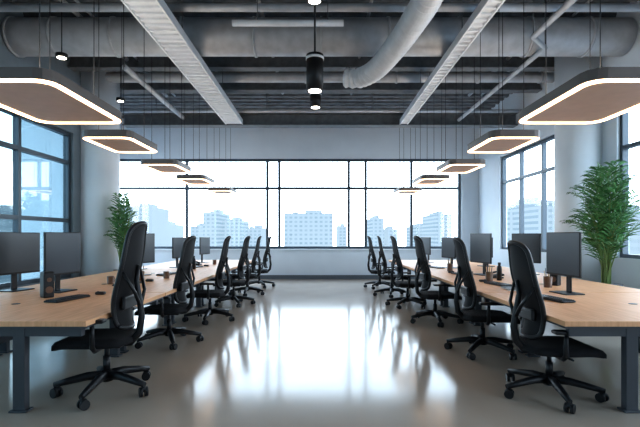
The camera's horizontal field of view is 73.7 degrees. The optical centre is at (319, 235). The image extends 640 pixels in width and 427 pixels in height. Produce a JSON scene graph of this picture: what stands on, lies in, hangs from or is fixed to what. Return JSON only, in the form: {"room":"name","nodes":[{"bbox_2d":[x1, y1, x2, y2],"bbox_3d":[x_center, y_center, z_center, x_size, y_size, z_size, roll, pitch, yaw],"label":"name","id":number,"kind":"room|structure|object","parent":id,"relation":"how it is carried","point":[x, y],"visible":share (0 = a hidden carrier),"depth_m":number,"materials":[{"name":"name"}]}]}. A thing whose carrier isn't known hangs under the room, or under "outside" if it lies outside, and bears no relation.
{"room":"open-plan office","nodes":[
{"label":"open-plan office","id":0,"kind":"room"},
{"bbox_2d":[0,0,80,289],"bbox_3d":[-4.900,-1.165,2.725,0.200,4.930,13.450,0,0,0],"label":"wall","id":1,"kind":"structure","parent":0,"point":[7,59],"depth_m":8.24,"materials":[{"name":"paint"}]},
{"bbox_2d":[0,107,70,288],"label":"window","id":2,"kind":"structure","parent":1,"relation":"in","point":[16,147],"depth_m":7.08,"materials":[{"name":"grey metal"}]},
{"bbox_2d":[59,0,167,96],"bbox_3d":[-3.700,-3.380,3.160,0.067,0.070,14.280,0,0,0],"label":"conduit","id":3,"kind":"object","parent":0,"point":[77,14],"depth_m":6.51,"materials":[{"name":"metal"}]},
{"bbox_2d":[74,0,175,96],"bbox_3d":[-3.500,-3.380,3.160,0.038,0.040,14.280,0,0,0],"label":"conduit","id":4,"kind":"object","parent":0,"point":[76,1],"depth_m":6.54,"materials":[{"name":"metal"}]},
{"bbox_2d":[256,0,283,94],"bbox_3d":[-0.900,-3.440,3.160,0.057,0.060,14.280,0,0,0],"label":"conduit","id":5,"kind":"object","parent":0,"point":[261,13],"depth_m":6.58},
{"bbox_2d":[120,119,478,274],"bbox_3d":[-0.772,-1.165,13.000,11.144,4.930,0.200,0,0,0],"label":"wall","id":6,"kind":"structure","parent":0,"point":[246,143],"depth_m":12.90,"materials":[{"name":"paint"}]},
{"bbox_2d":[120,159,460,248],"bbox_3d":[-1.035,-0.975,13.000,10.619,2.730,0.100,0,0,0],"label":"window","id":7,"kind":"structure","parent":6,"relation":"in","point":[186,188],"depth_m":12.95,"materials":[{"name":"grey metal"}]},
{"bbox_2d":[155,249,441,249],"bbox_3d":[-1.035,0.405,12.850,10.719,0.030,0.100,0,0,0],"label":"trim","id":8,"kind":"structure","parent":6,"relation":"attached to","point":[155,249],"depth_m":12.80,"materials":[{"name":"paint"}]},
{"bbox_2d":[212,275,432,278],"bbox_3d":[-0.750,1.240,12.888,11.060,0.120,0.020,0,0,0],"label":"baseboard","id":9,"kind":"structure","parent":6,"relation":"attached to","point":[261,276],"depth_m":12.88,"materials":[{"name":"paint"}]},
{"bbox_2d":[0,279,639,426],"bbox_3d":[-0.800,1.400,4.450,11.800,0.200,17.500,0,0,0],"label":"floor","id":10,"kind":"structure","parent":0,"point":[308,352],"depth_m":4.09,"materials":[{"name":"concrete"}]},
{"bbox_2d":[0,293,164,412],"bbox_3d":[-2.675,0.959,3.893,1.950,0.683,1.585,0,0,0],"label":"office desk","id":11,"kind":"object","parent":10,"relation":"on","point":[23,316],"visible":0.83,"depth_m":3.25,"materials":[{"name":"brown wood"}]},
{"bbox_2d":[40,271,53,297],"bbox_3d":[-2.748,0.489,4.299,0.104,0.260,0.100,0,0,35],"label":"speaker","id":12,"kind":"object","parent":11,"relation":"on","point":[47,277],"visible":1,"depth_m":4.26},
{"bbox_2d":[44,294,89,302],"bbox_3d":[-2.450,0.606,4.150,0.150,0.023,0.420,0,0,12],"label":"keyboard","id":13,"kind":"object","parent":11,"relation":"on","point":[78,296],"visible":1,"depth_m":4.08,"materials":[{"name":"black plastic"}]},
{"bbox_2d":[95,291,105,294],"bbox_3d":[-2.320,0.601,4.510,0.100,0.036,0.060,0,0,0],"label":"computer mouse","id":14,"kind":"object","parent":11,"relation":"on","point":[97,292],"visible":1,"depth_m":4.49,"materials":[{"name":"black plastic"}]},
{"bbox_2d":[49,221,150,410],"bbox_3d":[-1.778,0.590,3.522,0.787,1.421,0.752,0,0,-1],"label":"office chair","id":15,"kind":"object","parent":10,"relation":"on","point":[126,293],"visible":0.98,"depth_m":3.46,"materials":[{"name":"black plastic"}]},
{"bbox_2d":[81,72,119,276],"bbox_3d":[-4.660,-1.124,8.950,0.864,4.848,0.864,0,0,0],"label":"column","id":16,"kind":"structure","parent":10,"relation":"on","point":[100,166],"depth_m":8.57,"materials":[{"name":"paint"}]},
{"bbox_2d":[0,278,204,352],"bbox_3d":[-2.675,0.959,5.492,1.950,0.683,1.585,0,0,0],"label":"office desk","id":17,"kind":"object","parent":10,"relation":"on","point":[83,285],"visible":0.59,"depth_m":5.24,"materials":[{"name":"brown wood"}]},
{"bbox_2d":[0,232,39,291],"bbox_3d":[-3.459,0.289,4.858,0.220,0.660,0.540,0,0,12],"label":"computer monitor","id":18,"kind":"object","parent":17,"relation":"on","point":[19,251],"visible":1,"depth_m":4.84,"materials":[{"name":"black plastic"}]},
{"bbox_2d":[43,232,80,292],"bbox_3d":[-2.900,0.289,4.756,0.220,0.660,0.540,0,0,8],"label":"computer monitor","id":19,"kind":"object","parent":17,"relation":"on","point":[61,250],"visible":0.91,"depth_m":4.73,"materials":[{"name":"black plastic"}]},
{"bbox_2d":[107,276,114,283],"bbox_3d":[-2.691,0.569,5.507,0.108,0.101,0.084,0,0,-38],"label":"coffee mug","id":20,"kind":"object","parent":17,"relation":"on","point":[110,279],"visible":0.98,"depth_m":5.47,"materials":[{"name":"ceramic"}]},
{"bbox_2d":[163,271,169,278],"bbox_3d":[-2.241,0.569,6.257,0.108,0.101,0.084,0,0,-38],"label":"coffee mug","id":21,"kind":"object","parent":17,"relation":"on","point":[166,274],"visible":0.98,"depth_m":6.22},
{"bbox_2d":[104,192,137,270],"bbox_3d":[-3.956,0.202,8.605,0.706,2.196,0.692,0,0,0],"label":"potted palm","id":22,"kind":"object","parent":10,"relation":"on","point":[121,219],"visible":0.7,"depth_m":8.53,"materials":[{"name":"plant"}]},
{"bbox_2d":[76,270,225,323],"bbox_3d":[-2.675,0.959,7.093,1.950,0.683,1.585,0,0,0],"label":"office desk","id":23,"kind":"object","parent":10,"relation":"on","point":[207,274],"visible":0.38,"depth_m":6.87,"materials":[{"name":"brown wood"}]},
{"bbox_2d":[143,233,154,275],"bbox_3d":[-2.837,0.289,6.715,0.220,0.660,0.540,0,0,22],"label":"computer monitor","id":24,"kind":"object","parent":23,"relation":"on","point":[149,256],"visible":0.23,"depth_m":6.83,"materials":[{"name":"black plastic"}]},
{"bbox_2d":[134,236,203,349],"bbox_3d":[-1.824,0.649,5.224,0.782,1.302,0.772,0,0,2],"label":"office chair","id":25,"kind":"object","parent":10,"relation":"on","point":[183,280],"visible":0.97,"depth_m":5.11,"materials":[{"name":"black plastic"}]},
{"bbox_2d":[142,264,237,305],"bbox_3d":[-2.675,0.959,8.693,1.950,0.683,1.585,0,0,0],"label":"office desk","id":26,"kind":"object","parent":10,"relation":"on","point":[232,267],"visible":0.09,"depth_m":8.40,"materials":[{"name":"brown wood"}]},
{"bbox_2d":[169,237,187,267],"bbox_3d":[-2.789,0.324,8.410,0.220,0.590,0.520,0,0,15],"label":"computer monitor","id":27,"kind":"object","parent":26,"relation":"on","point":[177,242],"visible":0.81,"depth_m":8.29,"materials":[{"name":"black plastic"}]},
{"bbox_2d":[192,256,195,268],"bbox_3d":[-2.350,0.494,7.950,0.068,0.250,0.068,0,0,0],"label":"water bottle","id":28,"kind":"object","parent":26,"relation":"on","point":[194,259],"visible":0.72,"depth_m":7.92,"materials":[{"name":"black metal"}]},
{"bbox_2d":[158,260,251,289],"bbox_3d":[-2.675,0.959,10.293,1.950,0.683,1.585,0,0,0],"label":"office desk","id":29,"kind":"object","parent":10,"relation":"on","point":[207,261],"visible":0.08,"depth_m":10.35,"materials":[{"name":"brown wood"}]},
{"bbox_2d":[199,237,209,262],"bbox_3d":[-2.739,0.324,10.007,0.220,0.590,0.520,0,0,10],"label":"computer monitor","id":30,"kind":"object","parent":29,"relation":"on","point":[204,242],"visible":0.95,"depth_m":9.96,"materials":[{"name":"black plastic"}]},
{"bbox_2d":[182,236,234,324],"bbox_3d":[-1.697,0.648,6.562,0.787,1.304,0.752,0,0,-3],"label":"office chair","id":31,"kind":"object","parent":10,"relation":"on","point":[223,262],"visible":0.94,"depth_m":6.50,"materials":[{"name":"black plastic"}]},
{"bbox_2d":[213,236,255,306],"bbox_3d":[-1.624,0.649,8.124,0.782,1.302,0.772,0,0,3],"label":"office chair","id":32,"kind":"object","parent":10,"relation":"on","point":[243,259],"visible":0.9,"depth_m":8.01,"materials":[{"name":"black plastic"}]},
{"bbox_2d":[228,236,264,296],"bbox_3d":[-1.617,0.648,9.462,0.787,1.304,0.752,0,0,-2],"label":"office chair","id":33,"kind":"object","parent":10,"relation":"on","point":[257,252],"visible":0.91,"depth_m":9.40,"materials":[{"name":"black plastic"}]},
{"bbox_2d":[244,236,274,287],"bbox_3d":[-1.535,0.648,10.925,0.782,1.304,0.772,0,0,0],"label":"office chair","id":34,"kind":"object","parent":10,"relation":"on","point":[267,251],"visible":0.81,"depth_m":10.81,"materials":[{"name":"black plastic"}]},
{"bbox_2d":[364,236,394,288],"bbox_3d":[1.497,0.648,10.738,0.787,1.304,0.752,0,0,-2],"label":"office chair","id":35,"kind":"object","parent":10,"relation":"on","point":[373,259],"visible":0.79,"depth_m":10.61,"materials":[{"name":"black plastic"}]},
{"bbox_2d":[373,236,409,297],"bbox_3d":[1.543,0.649,9.276,0.782,1.302,0.772,0,0,4],"label":"office chair","id":36,"kind":"object","parent":10,"relation":"on","point":[391,289],"visible":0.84,"depth_m":9.22,"materials":[{"name":"black plastic"}]},
{"bbox_2d":[385,236,426,308],"bbox_3d":[1.619,0.648,7.938,0.787,1.304,0.752,0,0,0],"label":"office chair","id":37,"kind":"object","parent":10,"relation":"on","point":[408,284],"visible":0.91,"depth_m":7.80,"materials":[{"name":"black plastic"}]},
{"bbox_2d":[389,260,482,290],"bbox_3d":[2.755,0.959,10.293,1.950,0.683,1.585,0,0,0],"label":"office desk","id":38,"kind":"object","parent":10,"relation":"on","point":[390,261],"visible":0.15,"depth_m":10.37,"materials":[{"name":"brown wood"}]},
{"bbox_2d":[421,237,433,262],"bbox_3d":[2.489,0.324,9.907,0.220,0.590,0.520,0,0,-10],"label":"computer monitor","id":39,"kind":"object","parent":38,"relation":"on","point":[426,240],"visible":0.73,"depth_m":9.77,"materials":[{"name":"black plastic"}]},
{"bbox_2d":[410,236,463,326],"bbox_3d":[1.727,0.648,6.424,0.782,1.304,0.772,0,0,-4],"label":"office chair","id":40,"kind":"object","parent":10,"relation":"on","point":[422,262],"visible":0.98,"depth_m":6.35,"materials":[{"name":"black plastic"}]},
{"bbox_2d":[402,264,509,305],"bbox_3d":[2.755,0.959,8.693,1.950,0.683,1.585,0,0,0],"label":"office desk","id":41,"kind":"object","parent":10,"relation":"on","point":[411,267],"visible":0.12,"depth_m":8.40,"materials":[{"name":"brown wood"}]},
{"bbox_2d":[442,237,456,267],"bbox_3d":[2.539,0.324,8.308,0.220,0.590,0.520,0,0,-12],"label":"computer monitor","id":42,"kind":"object","parent":41,"relation":"on","point":[448,248],"visible":0.7,"depth_m":8.27,"materials":[{"name":"black plastic"}]},
{"bbox_2d":[477,237,494,266],"bbox_3d":[3.389,0.324,8.710,0.220,0.590,0.520,0,0,-15],"label":"computer monitor","id":43,"kind":"object","parent":41,"relation":"on","point":[492,237],"visible":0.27,"depth_m":8.45,"materials":[{"name":"black plastic"}]},
{"bbox_2d":[444,237,519,359],"bbox_3d":[1.821,0.655,4.818,0.787,1.291,0.752,0,0,3],"label":"office chair","id":44,"kind":"object","parent":10,"relation":"on","point":[469,291],"visible":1,"depth_m":4.69,"materials":[{"name":"black plastic"}]},
{"bbox_2d":[416,270,565,323],"bbox_3d":[2.755,0.959,7.093,1.950,0.683,1.585,0,0,0],"label":"office desk","id":45,"kind":"object","parent":10,"relation":"on","point":[435,274],"visible":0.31,"depth_m":7.05,"materials":[{"name":"brown wood"}]},
{"bbox_2d":[447,259,452,270],"bbox_3d":[2.300,0.504,7.550,0.100,0.230,0.100,0,0,0],"label":"pen cup","id":46,"kind":"object","parent":45,"relation":"on","point":[449,265],"visible":0.94,"depth_m":7.52,"materials":[{"name":"brown plastic"}]},
{"bbox_2d":[470,233,491,275],"bbox_3d":[2.599,0.289,6.810,0.220,0.660,0.540,0,0,-14],"label":"computer monitor","id":47,"kind":"object","parent":45,"relation":"on","point":[480,243],"visible":0.92,"depth_m":6.78,"materials":[{"name":"black plastic"}]},
{"bbox_2d":[512,233,540,274],"bbox_3d":[3.366,0.289,6.917,0.220,0.660,0.540,0,0,-25],"label":"computer monitor","id":48,"kind":"object","parent":45,"relation":"on","point":[532,241],"visible":0.39,"depth_m":6.77,"materials":[{"name":"black plastic"}]},
{"bbox_2d":[441,278,639,352],"bbox_3d":[2.755,0.959,5.492,1.950,0.683,1.585,0,0,0],"label":"office desk","id":49,"kind":"object","parent":10,"relation":"on","point":[578,285],"visible":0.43,"depth_m":5.14,"materials":[{"name":"brown wood"}]},
{"bbox_2d":[485,264,492,280],"bbox_3d":[2.300,0.504,5.800,0.100,0.230,0.100,0,0,0],"label":"pen cup","id":50,"kind":"object","parent":49,"relation":"on","point":[489,275],"visible":0.8,"depth_m":5.76,"materials":[{"name":"brown plastic"}]},
{"bbox_2d":[484,281,511,285],"bbox_3d":[2.260,0.606,5.400,0.150,0.023,0.420,0,0,-12],"label":"keyboard","id":51,"kind":"object","parent":49,"relation":"on","point":[486,282],"visible":1,"depth_m":5.35,"materials":[{"name":"black plastic"}]},
{"bbox_2d":[497,262,501,280],"bbox_3d":[2.500,0.494,5.950,0.068,0.250,0.068,0,0,0],"label":"water bottle","id":52,"kind":"object","parent":49,"relation":"on","point":[499,268],"visible":1,"depth_m":5.92,"materials":[{"name":"black metal"}]},
{"bbox_2d":[501,286,515,290],"bbox_3d":[2.250,0.610,4.930,0.222,0.019,0.302,0,0,6],"label":"notebook","id":53,"kind":"object","parent":49,"relation":"on","point":[508,288],"visible":0.52,"depth_m":4.97,"materials":[{"name":"paper"}]},
{"bbox_2d":[543,268,552,287],"bbox_3d":[2.750,0.504,5.150,0.100,0.230,0.100,0,0,0],"label":"pen cup","id":54,"kind":"object","parent":49,"relation":"on","point":[547,280],"visible":0.95,"depth_m":5.12,"materials":[{"name":"brown plastic"}]},
{"bbox_2d":[551,274,560,285],"bbox_3d":[2.948,0.489,5.349,0.104,0.260,0.100,0,0,-35],"label":"speaker","id":55,"kind":"object","parent":49,"relation":"on","point":[556,280],"visible":0.37,"depth_m":5.31},
{"bbox_2d":[504,240,608,413],"bbox_3d":[1.865,0.668,3.475,0.782,1.264,0.772,0,0,0],"label":"office chair","id":56,"kind":"object","parent":10,"relation":"on","point":[529,306],"visible":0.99,"depth_m":3.41,"materials":[{"name":"black plastic"}]},
{"bbox_2d":[482,293,639,412],"bbox_3d":[2.755,0.959,3.893,1.950,0.683,1.585,0,0,0],"label":"office desk","id":57,"kind":"object","parent":10,"relation":"on","point":[592,314],"visible":0.8,"depth_m":3.25,"materials":[{"name":"brown wood"}]},
{"bbox_2d":[542,294,575,302],"bbox_3d":[2.260,0.606,4.150,0.150,0.023,0.420,0,0,-12],"label":"keyboard","id":58,"kind":"object","parent":57,"relation":"on","point":[546,297],"visible":0.88,"depth_m":4.05,"materials":[{"name":"black plastic"}]},
{"bbox_2d":[546,232,584,294],"bbox_3d":[2.660,0.289,4.604,0.220,0.660,0.540,0,0,-6],"label":"computer monitor","id":59,"kind":"object","parent":57,"relation":"on","point":[563,249],"visible":1,"depth_m":4.57,"materials":[{"name":"black plastic"}]},
{"bbox_2d":[554,57,601,281],"bbox_3d":[4.620,-1.124,7.600,0.804,4.848,0.804,0,0,0],"label":"column","id":60,"kind":"structure","parent":10,"relation":"on","point":[577,147],"depth_m":7.31,"materials":[{"name":"paint"}]},
{"bbox_2d":[561,159,639,285],"bbox_3d":[4.154,0.090,6.250,1.146,2.420,1.297,0,0,0],"label":"potted palm","id":61,"kind":"object","parent":10,"relation":"on","point":[609,229],"visible":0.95,"depth_m":6.12,"materials":[{"name":"plant"}]},
{"bbox_2d":[2,0,637,118],"bbox_3d":[-0.750,-3.660,4.450,11.700,0.220,17.500,0,0,0],"label":"ceiling","id":62,"kind":"structure","parent":0,"point":[132,100],"depth_m":10.82,"materials":[{"name":"metal"}]},
{"bbox_2d":[0,0,121,123],"bbox_3d":[-2.420,-2.344,3.760,0.860,2.392,1.240,0,0,0],"label":"pendant light","id":63,"kind":"object","parent":62,"relation":"hanging from","point":[38,94],"visible":1,"depth_m":3.64,"materials":[{"name":"grey"}]},
{"bbox_2d":[55,0,67,59],"bbox_3d":[-3.450,-2.963,5.700,0.150,1.174,0.150,0,0,0],"label":"pendant light","id":64,"kind":"object","parent":62,"relation":"hanging from","point":[61,55],"depth_m":5.69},
{"bbox_2d":[82,0,156,152],"bbox_3d":[-2.520,-2.344,5.450,0.600,2.392,0.920,0,0,0],"label":"pendant light","id":65,"kind":"object","parent":62,"relation":"hanging from","point":[119,141],"visible":1,"depth_m":5.15,"materials":[{"name":"grey"}]},
{"bbox_2d":[116,58,124,102],"bbox_3d":[-3.550,-2.973,7.600,0.150,1.154,0.150,0,0,0],"label":"pendant light","id":66,"kind":"object","parent":62,"relation":"hanging from","point":[119,99],"depth_m":7.59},
{"bbox_2d":[122,57,184,119],"bbox_3d":[-3.300,-3.175,8.750,0.100,0.750,3.112,0,0,0],"label":"conduit","id":67,"kind":"object","parent":62,"relation":"hanging from","point":[129,71],"depth_m":8.29,"materials":[{"name":"metal"}]},
{"bbox_2d":[141,72,190,172],"bbox_3d":[-2.630,-2.344,7.350,0.600,2.392,0.920,0,0,0],"label":"pendant light","id":68,"kind":"object","parent":62,"relation":"hanging from","point":[158,165],"visible":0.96,"depth_m":7.20,"materials":[{"name":"plastic"},{"name":"metal"},{"name":"white translucent plastic"}]},
{"bbox_2d":[121,0,242,124],"bbox_3d":[-2.070,-3.120,5.400,0.420,0.860,9.800,0,0,0],"label":"cable tray","id":69,"kind":"object","parent":62,"relation":"hanging from","point":[155,16],"visible":0.97,"depth_m":6.24,"materials":[{"name":"metal"}]},
{"bbox_2d":[176,93,213,184],"bbox_3d":[-2.640,-2.344,9.100,0.600,2.392,0.920,0,0,0],"label":"pendant light","id":70,"kind":"object","parent":62,"relation":"hanging from","point":[193,179],"visible":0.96,"depth_m":9.05,"materials":[{"name":"wood"},{"name":"metal"},{"name":"white translucent plastic"}]},
{"bbox_2d":[208,128,236,193],"bbox_3d":[-2.580,-2.344,11.300,0.600,2.392,0.920,0,0,0],"label":"pendant light","id":71,"kind":"object","parent":62,"relation":"hanging from","point":[216,190],"visible":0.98,"depth_m":11.38,"materials":[{"name":"wood"},{"name":"metal"},{"name":"white translucent plastic"}]},
{"bbox_2d":[232,0,343,26],"bbox_3d":[-0.410,-3.115,5.450,1.420,0.870,0.078,0,0,0],"label":"linear light","id":72,"kind":"object","parent":62,"relation":"hanging from","point":[235,23],"visible":1,"depth_m":5.42,"materials":[{"name":"metal"}]},
{"bbox_2d":[68,57,553,71],"bbox_3d":[0.000,-3.374,8.200,9.580,0.348,0.200,0,0,0],"label":"ceiling beam","id":73,"kind":"structure","parent":62,"relation":"attached to","point":[77,64],"depth_m":8.18,"materials":[{"name":"metal"}]},
{"bbox_2d":[306,0,322,4],"bbox_3d":[-0.050,-2.848,3.900,0.150,1.404,0.150,0,0,0],"label":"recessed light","id":74,"kind":"object","parent":62,"relation":"in","point":[312,2],"depth_m":3.92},
{"bbox_2d":[306,5,323,93],"bbox_3d":[-0.060,-2.623,5.000,0.212,1.854,0.212,0,0,0],"label":"spotlight","id":75,"kind":"object","parent":62,"relation":"hanging from","point":[314,60],"visible":1,"depth_m":4.92,"materials":[{"name":"black plastic"}]},
{"bbox_2d":[310,93,320,108],"bbox_3d":[-0.080,-2.933,7.700,0.212,1.234,0.212,0,0,0],"label":"spotlight","id":76,"kind":"object","parent":62,"relation":"hanging from","point":[315,99],"visible":0.75,"depth_m":7.62,"materials":[{"name":"black plastic"}]},
{"bbox_2d":[1,16,637,57],"bbox_3d":[0.000,-3.120,6.700,9.560,0.596,0.596,0,0,0],"label":"ventilation duct","id":77,"kind":"object","parent":62,"relation":"attached to","point":[210,36],"visible":0.77,"depth_m":6.47,"materials":[{"name":"metal"}]},
{"bbox_2d":[156,93,483,108],"bbox_3d":[0.000,-3.275,10.450,8.024,0.550,0.021,0,0,0],"label":"hanger","id":78,"kind":"object","parent":62,"relation":"attached to","point":[266,93],"visible":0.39,"depth_m":10.45,"materials":[{"name":"metal"}]},
{"bbox_2d":[122,113,517,127],"bbox_3d":[0.000,-2.840,10.450,9.580,0.320,0.260,0,0,0],"label":"ceiling beam","id":79,"kind":"structure","parent":62,"relation":"attached to","point":[131,120],"depth_m":10.44,"materials":[{"name":"metal"}]},
{"bbox_2d":[120,93,521,112],"bbox_3d":[0.000,-3.205,9.900,9.560,0.690,0.076,0,0,0],"label":"ceiling pipe","id":80,"kind":"object","parent":62,"relation":"attached to","point":[268,110],"depth_m":9.87,"materials":[{"name":"metal"}]},
{"bbox_2d":[105,72,553,83],"bbox_3d":[0.000,-3.250,8.750,9.560,0.236,0.236,0,0,0],"label":"ventilation duct","id":81,"kind":"object","parent":62,"relation":"attached to","point":[113,77],"visible":0.6,"depth_m":8.67,"materials":[{"name":"metal"}]},
{"bbox_2d":[121,83,541,92],"bbox_3d":[0.000,-3.349,9.300,9.580,0.398,0.200,0,0,0],"label":"ceiling beam","id":82,"kind":"structure","parent":62,"relation":"attached to","point":[128,87],"depth_m":9.29,"materials":[{"name":"metal"}]},
{"bbox_2d":[343,0,442,88],"bbox_3d":[1.065,-2.640,4.192,0.725,0.373,6.408,0,0,-6],"label":"flexible duct","id":83,"kind":"object","parent":62,"relation":"hanging from","point":[417,15],"visible":1,"depth_m":5.64,"materials":[{"name":"metal"}]},
{"bbox_2d":[394,106,421,193],"bbox_3d":[2.310,-2.344,11.300,0.600,2.392,0.920,0,0,0],"label":"pendant light","id":84,"kind":"object","parent":62,"relation":"hanging from","point":[400,190],"visible":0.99,"depth_m":11.21,"materials":[{"name":"painted metal"},{"name":"white acrylic diffuser"},{"name":"brown wood panel"}]},
{"bbox_2d":[413,83,449,184],"bbox_3d":[2.360,-2.344,9.100,0.600,2.392,0.920,0,0,0],"label":"pendant light","id":85,"kind":"object","parent":62,"relation":"hanging from","point":[427,179],"visible":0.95,"depth_m":8.83,"materials":[{"name":"grey"}]},
{"bbox_2d":[400,0,504,124],"bbox_3d":[2.020,-3.120,5.400,0.200,0.860,9.800,0,0,0],"label":"cable tray","id":86,"kind":"object","parent":62,"relation":"hanging from","point":[485,10],"visible":0.98,"depth_m":6.29,"materials":[{"name":"metal"}]},
{"bbox_2d":[436,57,484,172],"bbox_3d":[2.400,-2.344,7.350,0.600,2.392,0.920,0,0,0],"label":"pendant light","id":87,"kind":"object","parent":62,"relation":"hanging from","point":[452,165],"visible":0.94,"depth_m":7.10,"materials":[{"name":"grey"}]},
{"bbox_2d":[467,0,539,152],"bbox_3d":[2.310,-2.344,5.450,0.600,2.392,0.920,0,0,0],"label":"pendant light","id":88,"kind":"object","parent":62,"relation":"hanging from","point":[494,141],"visible":1,"depth_m":5.28,"materials":[{"name":"grey"}]},
{"bbox_2d":[457,0,576,121],"bbox_3d":[3.175,-3.155,6.650,0.430,0.790,7.312,0,0,0],"label":"conduit","id":89,"kind":"object","parent":62,"relation":"hanging from","point":[569,3],"depth_m":6.34,"materials":[{"name":"metal"}]},
{"bbox_2d":[518,0,639,123],"bbox_3d":[2.420,-2.344,3.760,0.860,2.392,1.240,0,0,0],"label":"pendant light","id":90,"kind":"object","parent":62,"relation":"hanging from","point":[601,94],"visible":1,"depth_m":3.64,"materials":[{"name":"gray metal"},{"name":"white glowing plastic diffuser"}]},
{"bbox_2d":[0,0,639,11],"bbox_3d":[0.000,-3.240,5.570,9.560,0.620,0.097,0,0,0],"label":"ceiling beam","id":91,"kind":"structure","parent":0,"point":[4,7],"depth_m":5.53,"materials":[{"name":"metal"}]},
{"bbox_2d":[350,0,372,94],"bbox_3d":[0.750,-3.420,3.160,0.048,0.050,14.280,0,0,0],"label":"conduit","id":92,"kind":"object","parent":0,"point":[371,1],"depth_m":6.54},
{"bbox_2d":[468,0,567,95],"bbox_3d":[3.600,-3.400,3.160,0.067,0.070,14.280,0,0,0],"label":"conduit","id":93,"kind":"object","parent":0,"point":[507,58],"depth_m":8.10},
{"bbox_2d":[481,0,591,95],"bbox_3d":[3.900,-3.400,3.160,0.038,0.040,14.280,0,0,0],"label":"conduit","id":94,"kind":"object","parent":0,"point":[588,1],"depth_m":6.53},
{"bbox_2d":[479,0,639,288],"bbox_3d":[4.900,-1.165,4.550,0.200,4.930,17.100,0,0,0],"label":"wall","id":95,"kind":"structure","parent":0,"point":[625,271],"depth_m":9.50,"materials":[{"name":"paint"}]},
{"bbox_2d":[502,135,553,251],"bbox_3d":[4.900,-0.875,9.850,0.100,2.450,3.100,0,0,0],"label":"window","id":96,"kind":"structure","parent":95,"relation":"in","point":[543,143],"depth_m":10.30,"materials":[{"name":"grey metal"}]},
{"bbox_2d":[620,112,639,258],"bbox_3d":[4.900,-0.875,4.450,0.100,2.450,4.900,0,0,0],"label":"window","id":97,"kind":"structure","parent":95,"relation":"in","point":[625,146],"depth_m":6.84,"materials":[{"name":"grey metal"}]},
{"label":"outside","id":98,"kind":"structure","parent":0,"visible":0},
{"bbox_3d":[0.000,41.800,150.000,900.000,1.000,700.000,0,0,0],"label":"ground","id":99,"kind":"structure","parent":98,"visible":0},
{"bbox_2d":[0,206,12,282],"bbox_3d":[-51.288,18.323,68.000,7.026,45.953,16.000,0,0,0],"label":"building","id":100,"kind":"structure","parent":99,"relation":"on","point":[6,225],"depth_m":65.23,"materials":[{"name":"blue"}]},
{"bbox_2d":[120,204,168,245],"bbox_3d":[-50.094,16.110,123.000,7.541,50.380,16.000,0,0,0],"label":"building","id":101,"kind":"structure","parent":99,"relation":"on","point":[157,219],"depth_m":120.89,"materials":[{"name":"blue"}]},
{"bbox_2d":[169,221,183,245],"bbox_3d":[-52.459,18.183,148.000,5.246,46.234,16.000,0,0,0],"label":"building","id":102,"kind":"structure","parent":99,"relation":"on","point":[175,230],"depth_m":147.14,"materials":[{"name":"blue"}]},
{"bbox_2d":[190,223,202,245],"bbox_3d":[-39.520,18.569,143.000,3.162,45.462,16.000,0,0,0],"label":"building","id":103,"kind":"structure","parent":99,"relation":"on","point":[197,231],"depth_m":134.99,"materials":[{"name":"blue"}]},
{"bbox_2d":[203,210,229,245],"bbox_3d":[-30.773,16.778,128.000,4.216,49.045,16.000,0,0,0],"label":"building","id":104,"kind":"structure","parent":99,"relation":"on","point":[212,220],"depth_m":120.01,"materials":[{"name":"blue"}]},
{"bbox_2d":[222,217,248,245],"bbox_3d":[-26.347,17.808,133.000,5.855,46.984,16.000,0,0,0],"label":"building","id":105,"kind":"structure","parent":99,"relation":"on","point":[234,227],"depth_m":125.00,"materials":[{"name":"blue"}]},
{"bbox_2d":[244,225,265,245],"bbox_3d":[-20.398,18.932,138.000,5.480,44.736,16.000,0,0,0],"label":"building","id":106,"kind":"structure","parent":99,"relation":"on","point":[256,231],"depth_m":130.01,"materials":[{"name":"blue"}]},
{"bbox_2d":[284,210,332,245],"bbox_3d":[-2.963,17.187,118.000,12.623,48.225,16.000,0,0,0],"label":"building","id":107,"kind":"structure","parent":99,"relation":"on","point":[311,227],"depth_m":109.99,"materials":[{"name":"blue"}]},
{"bbox_2d":[336,224,346,245],"bbox_3d":[7.904,18.394,158.000,3.162,45.813,16.000,0,0,0],"label":"building","id":108,"kind":"structure","parent":99,"relation":"on","point":[341,230],"depth_m":150.01,"materials":[{"name":"blue"}]},
{"bbox_2d":[367,215,383,245],"bbox_3d":[17.658,17.410,138.000,3.653,47.780,16.000,0,0,0],"label":"building","id":109,"kind":"structure","parent":99,"relation":"on","point":[375,225],"depth_m":130.01,"materials":[{"name":"blue"}]},
{"bbox_2d":[384,226,397,245],"bbox_3d":[22.225,19.084,138.000,3.044,44.431,16.000,0,0,0],"label":"building","id":110,"kind":"structure","parent":99,"relation":"on","point":[389,231],"depth_m":130.01,"materials":[{"name":"blue"}]},
{"bbox_2d":[406,223,421,245],"bbox_3d":[33.771,18.511,148.000,4.590,45.579,16.000,0,0,0],"label":"building","id":111,"kind":"structure","parent":99,"relation":"on","point":[417,228],"depth_m":143.63,"materials":[{"name":"blue"}]},
{"bbox_2d":[422,211,451,245],"bbox_3d":[34.848,17.059,128.000,4.496,48.483,16.000,0,0,0],"label":"building","id":112,"kind":"structure","parent":99,"relation":"on","point":[437,225],"depth_m":120.01,"materials":[{"name":"blue"}]},
{"bbox_2d":[507,212,513,241],"bbox_3d":[41.628,17.621,98.000,5.269,47.358,16.000,0,0,0],"label":"building","id":113,"kind":"structure","parent":99,"relation":"on","point":[510,215],"depth_m":89.99,"materials":[{"name":"blue"}]},
{"bbox_2d":[507,197,553,233],"bbox_3d":[42.529,16.778,88.000,3.372,49.045,16.000,0,0,0],"label":"building","id":114,"kind":"structure","parent":99,"relation":"on","point":[532,205],"depth_m":82.40,"materials":[{"name":"blue"}]},
{"bbox_2d":[629,211,639,254],"bbox_3d":[51.288,18.675,68.000,9.836,45.251,16.000,0,0,0],"label":"building","id":115,"kind":"structure","parent":99,"relation":"on","point":[634,241],"depth_m":62.90,"materials":[{"name":"blue"}]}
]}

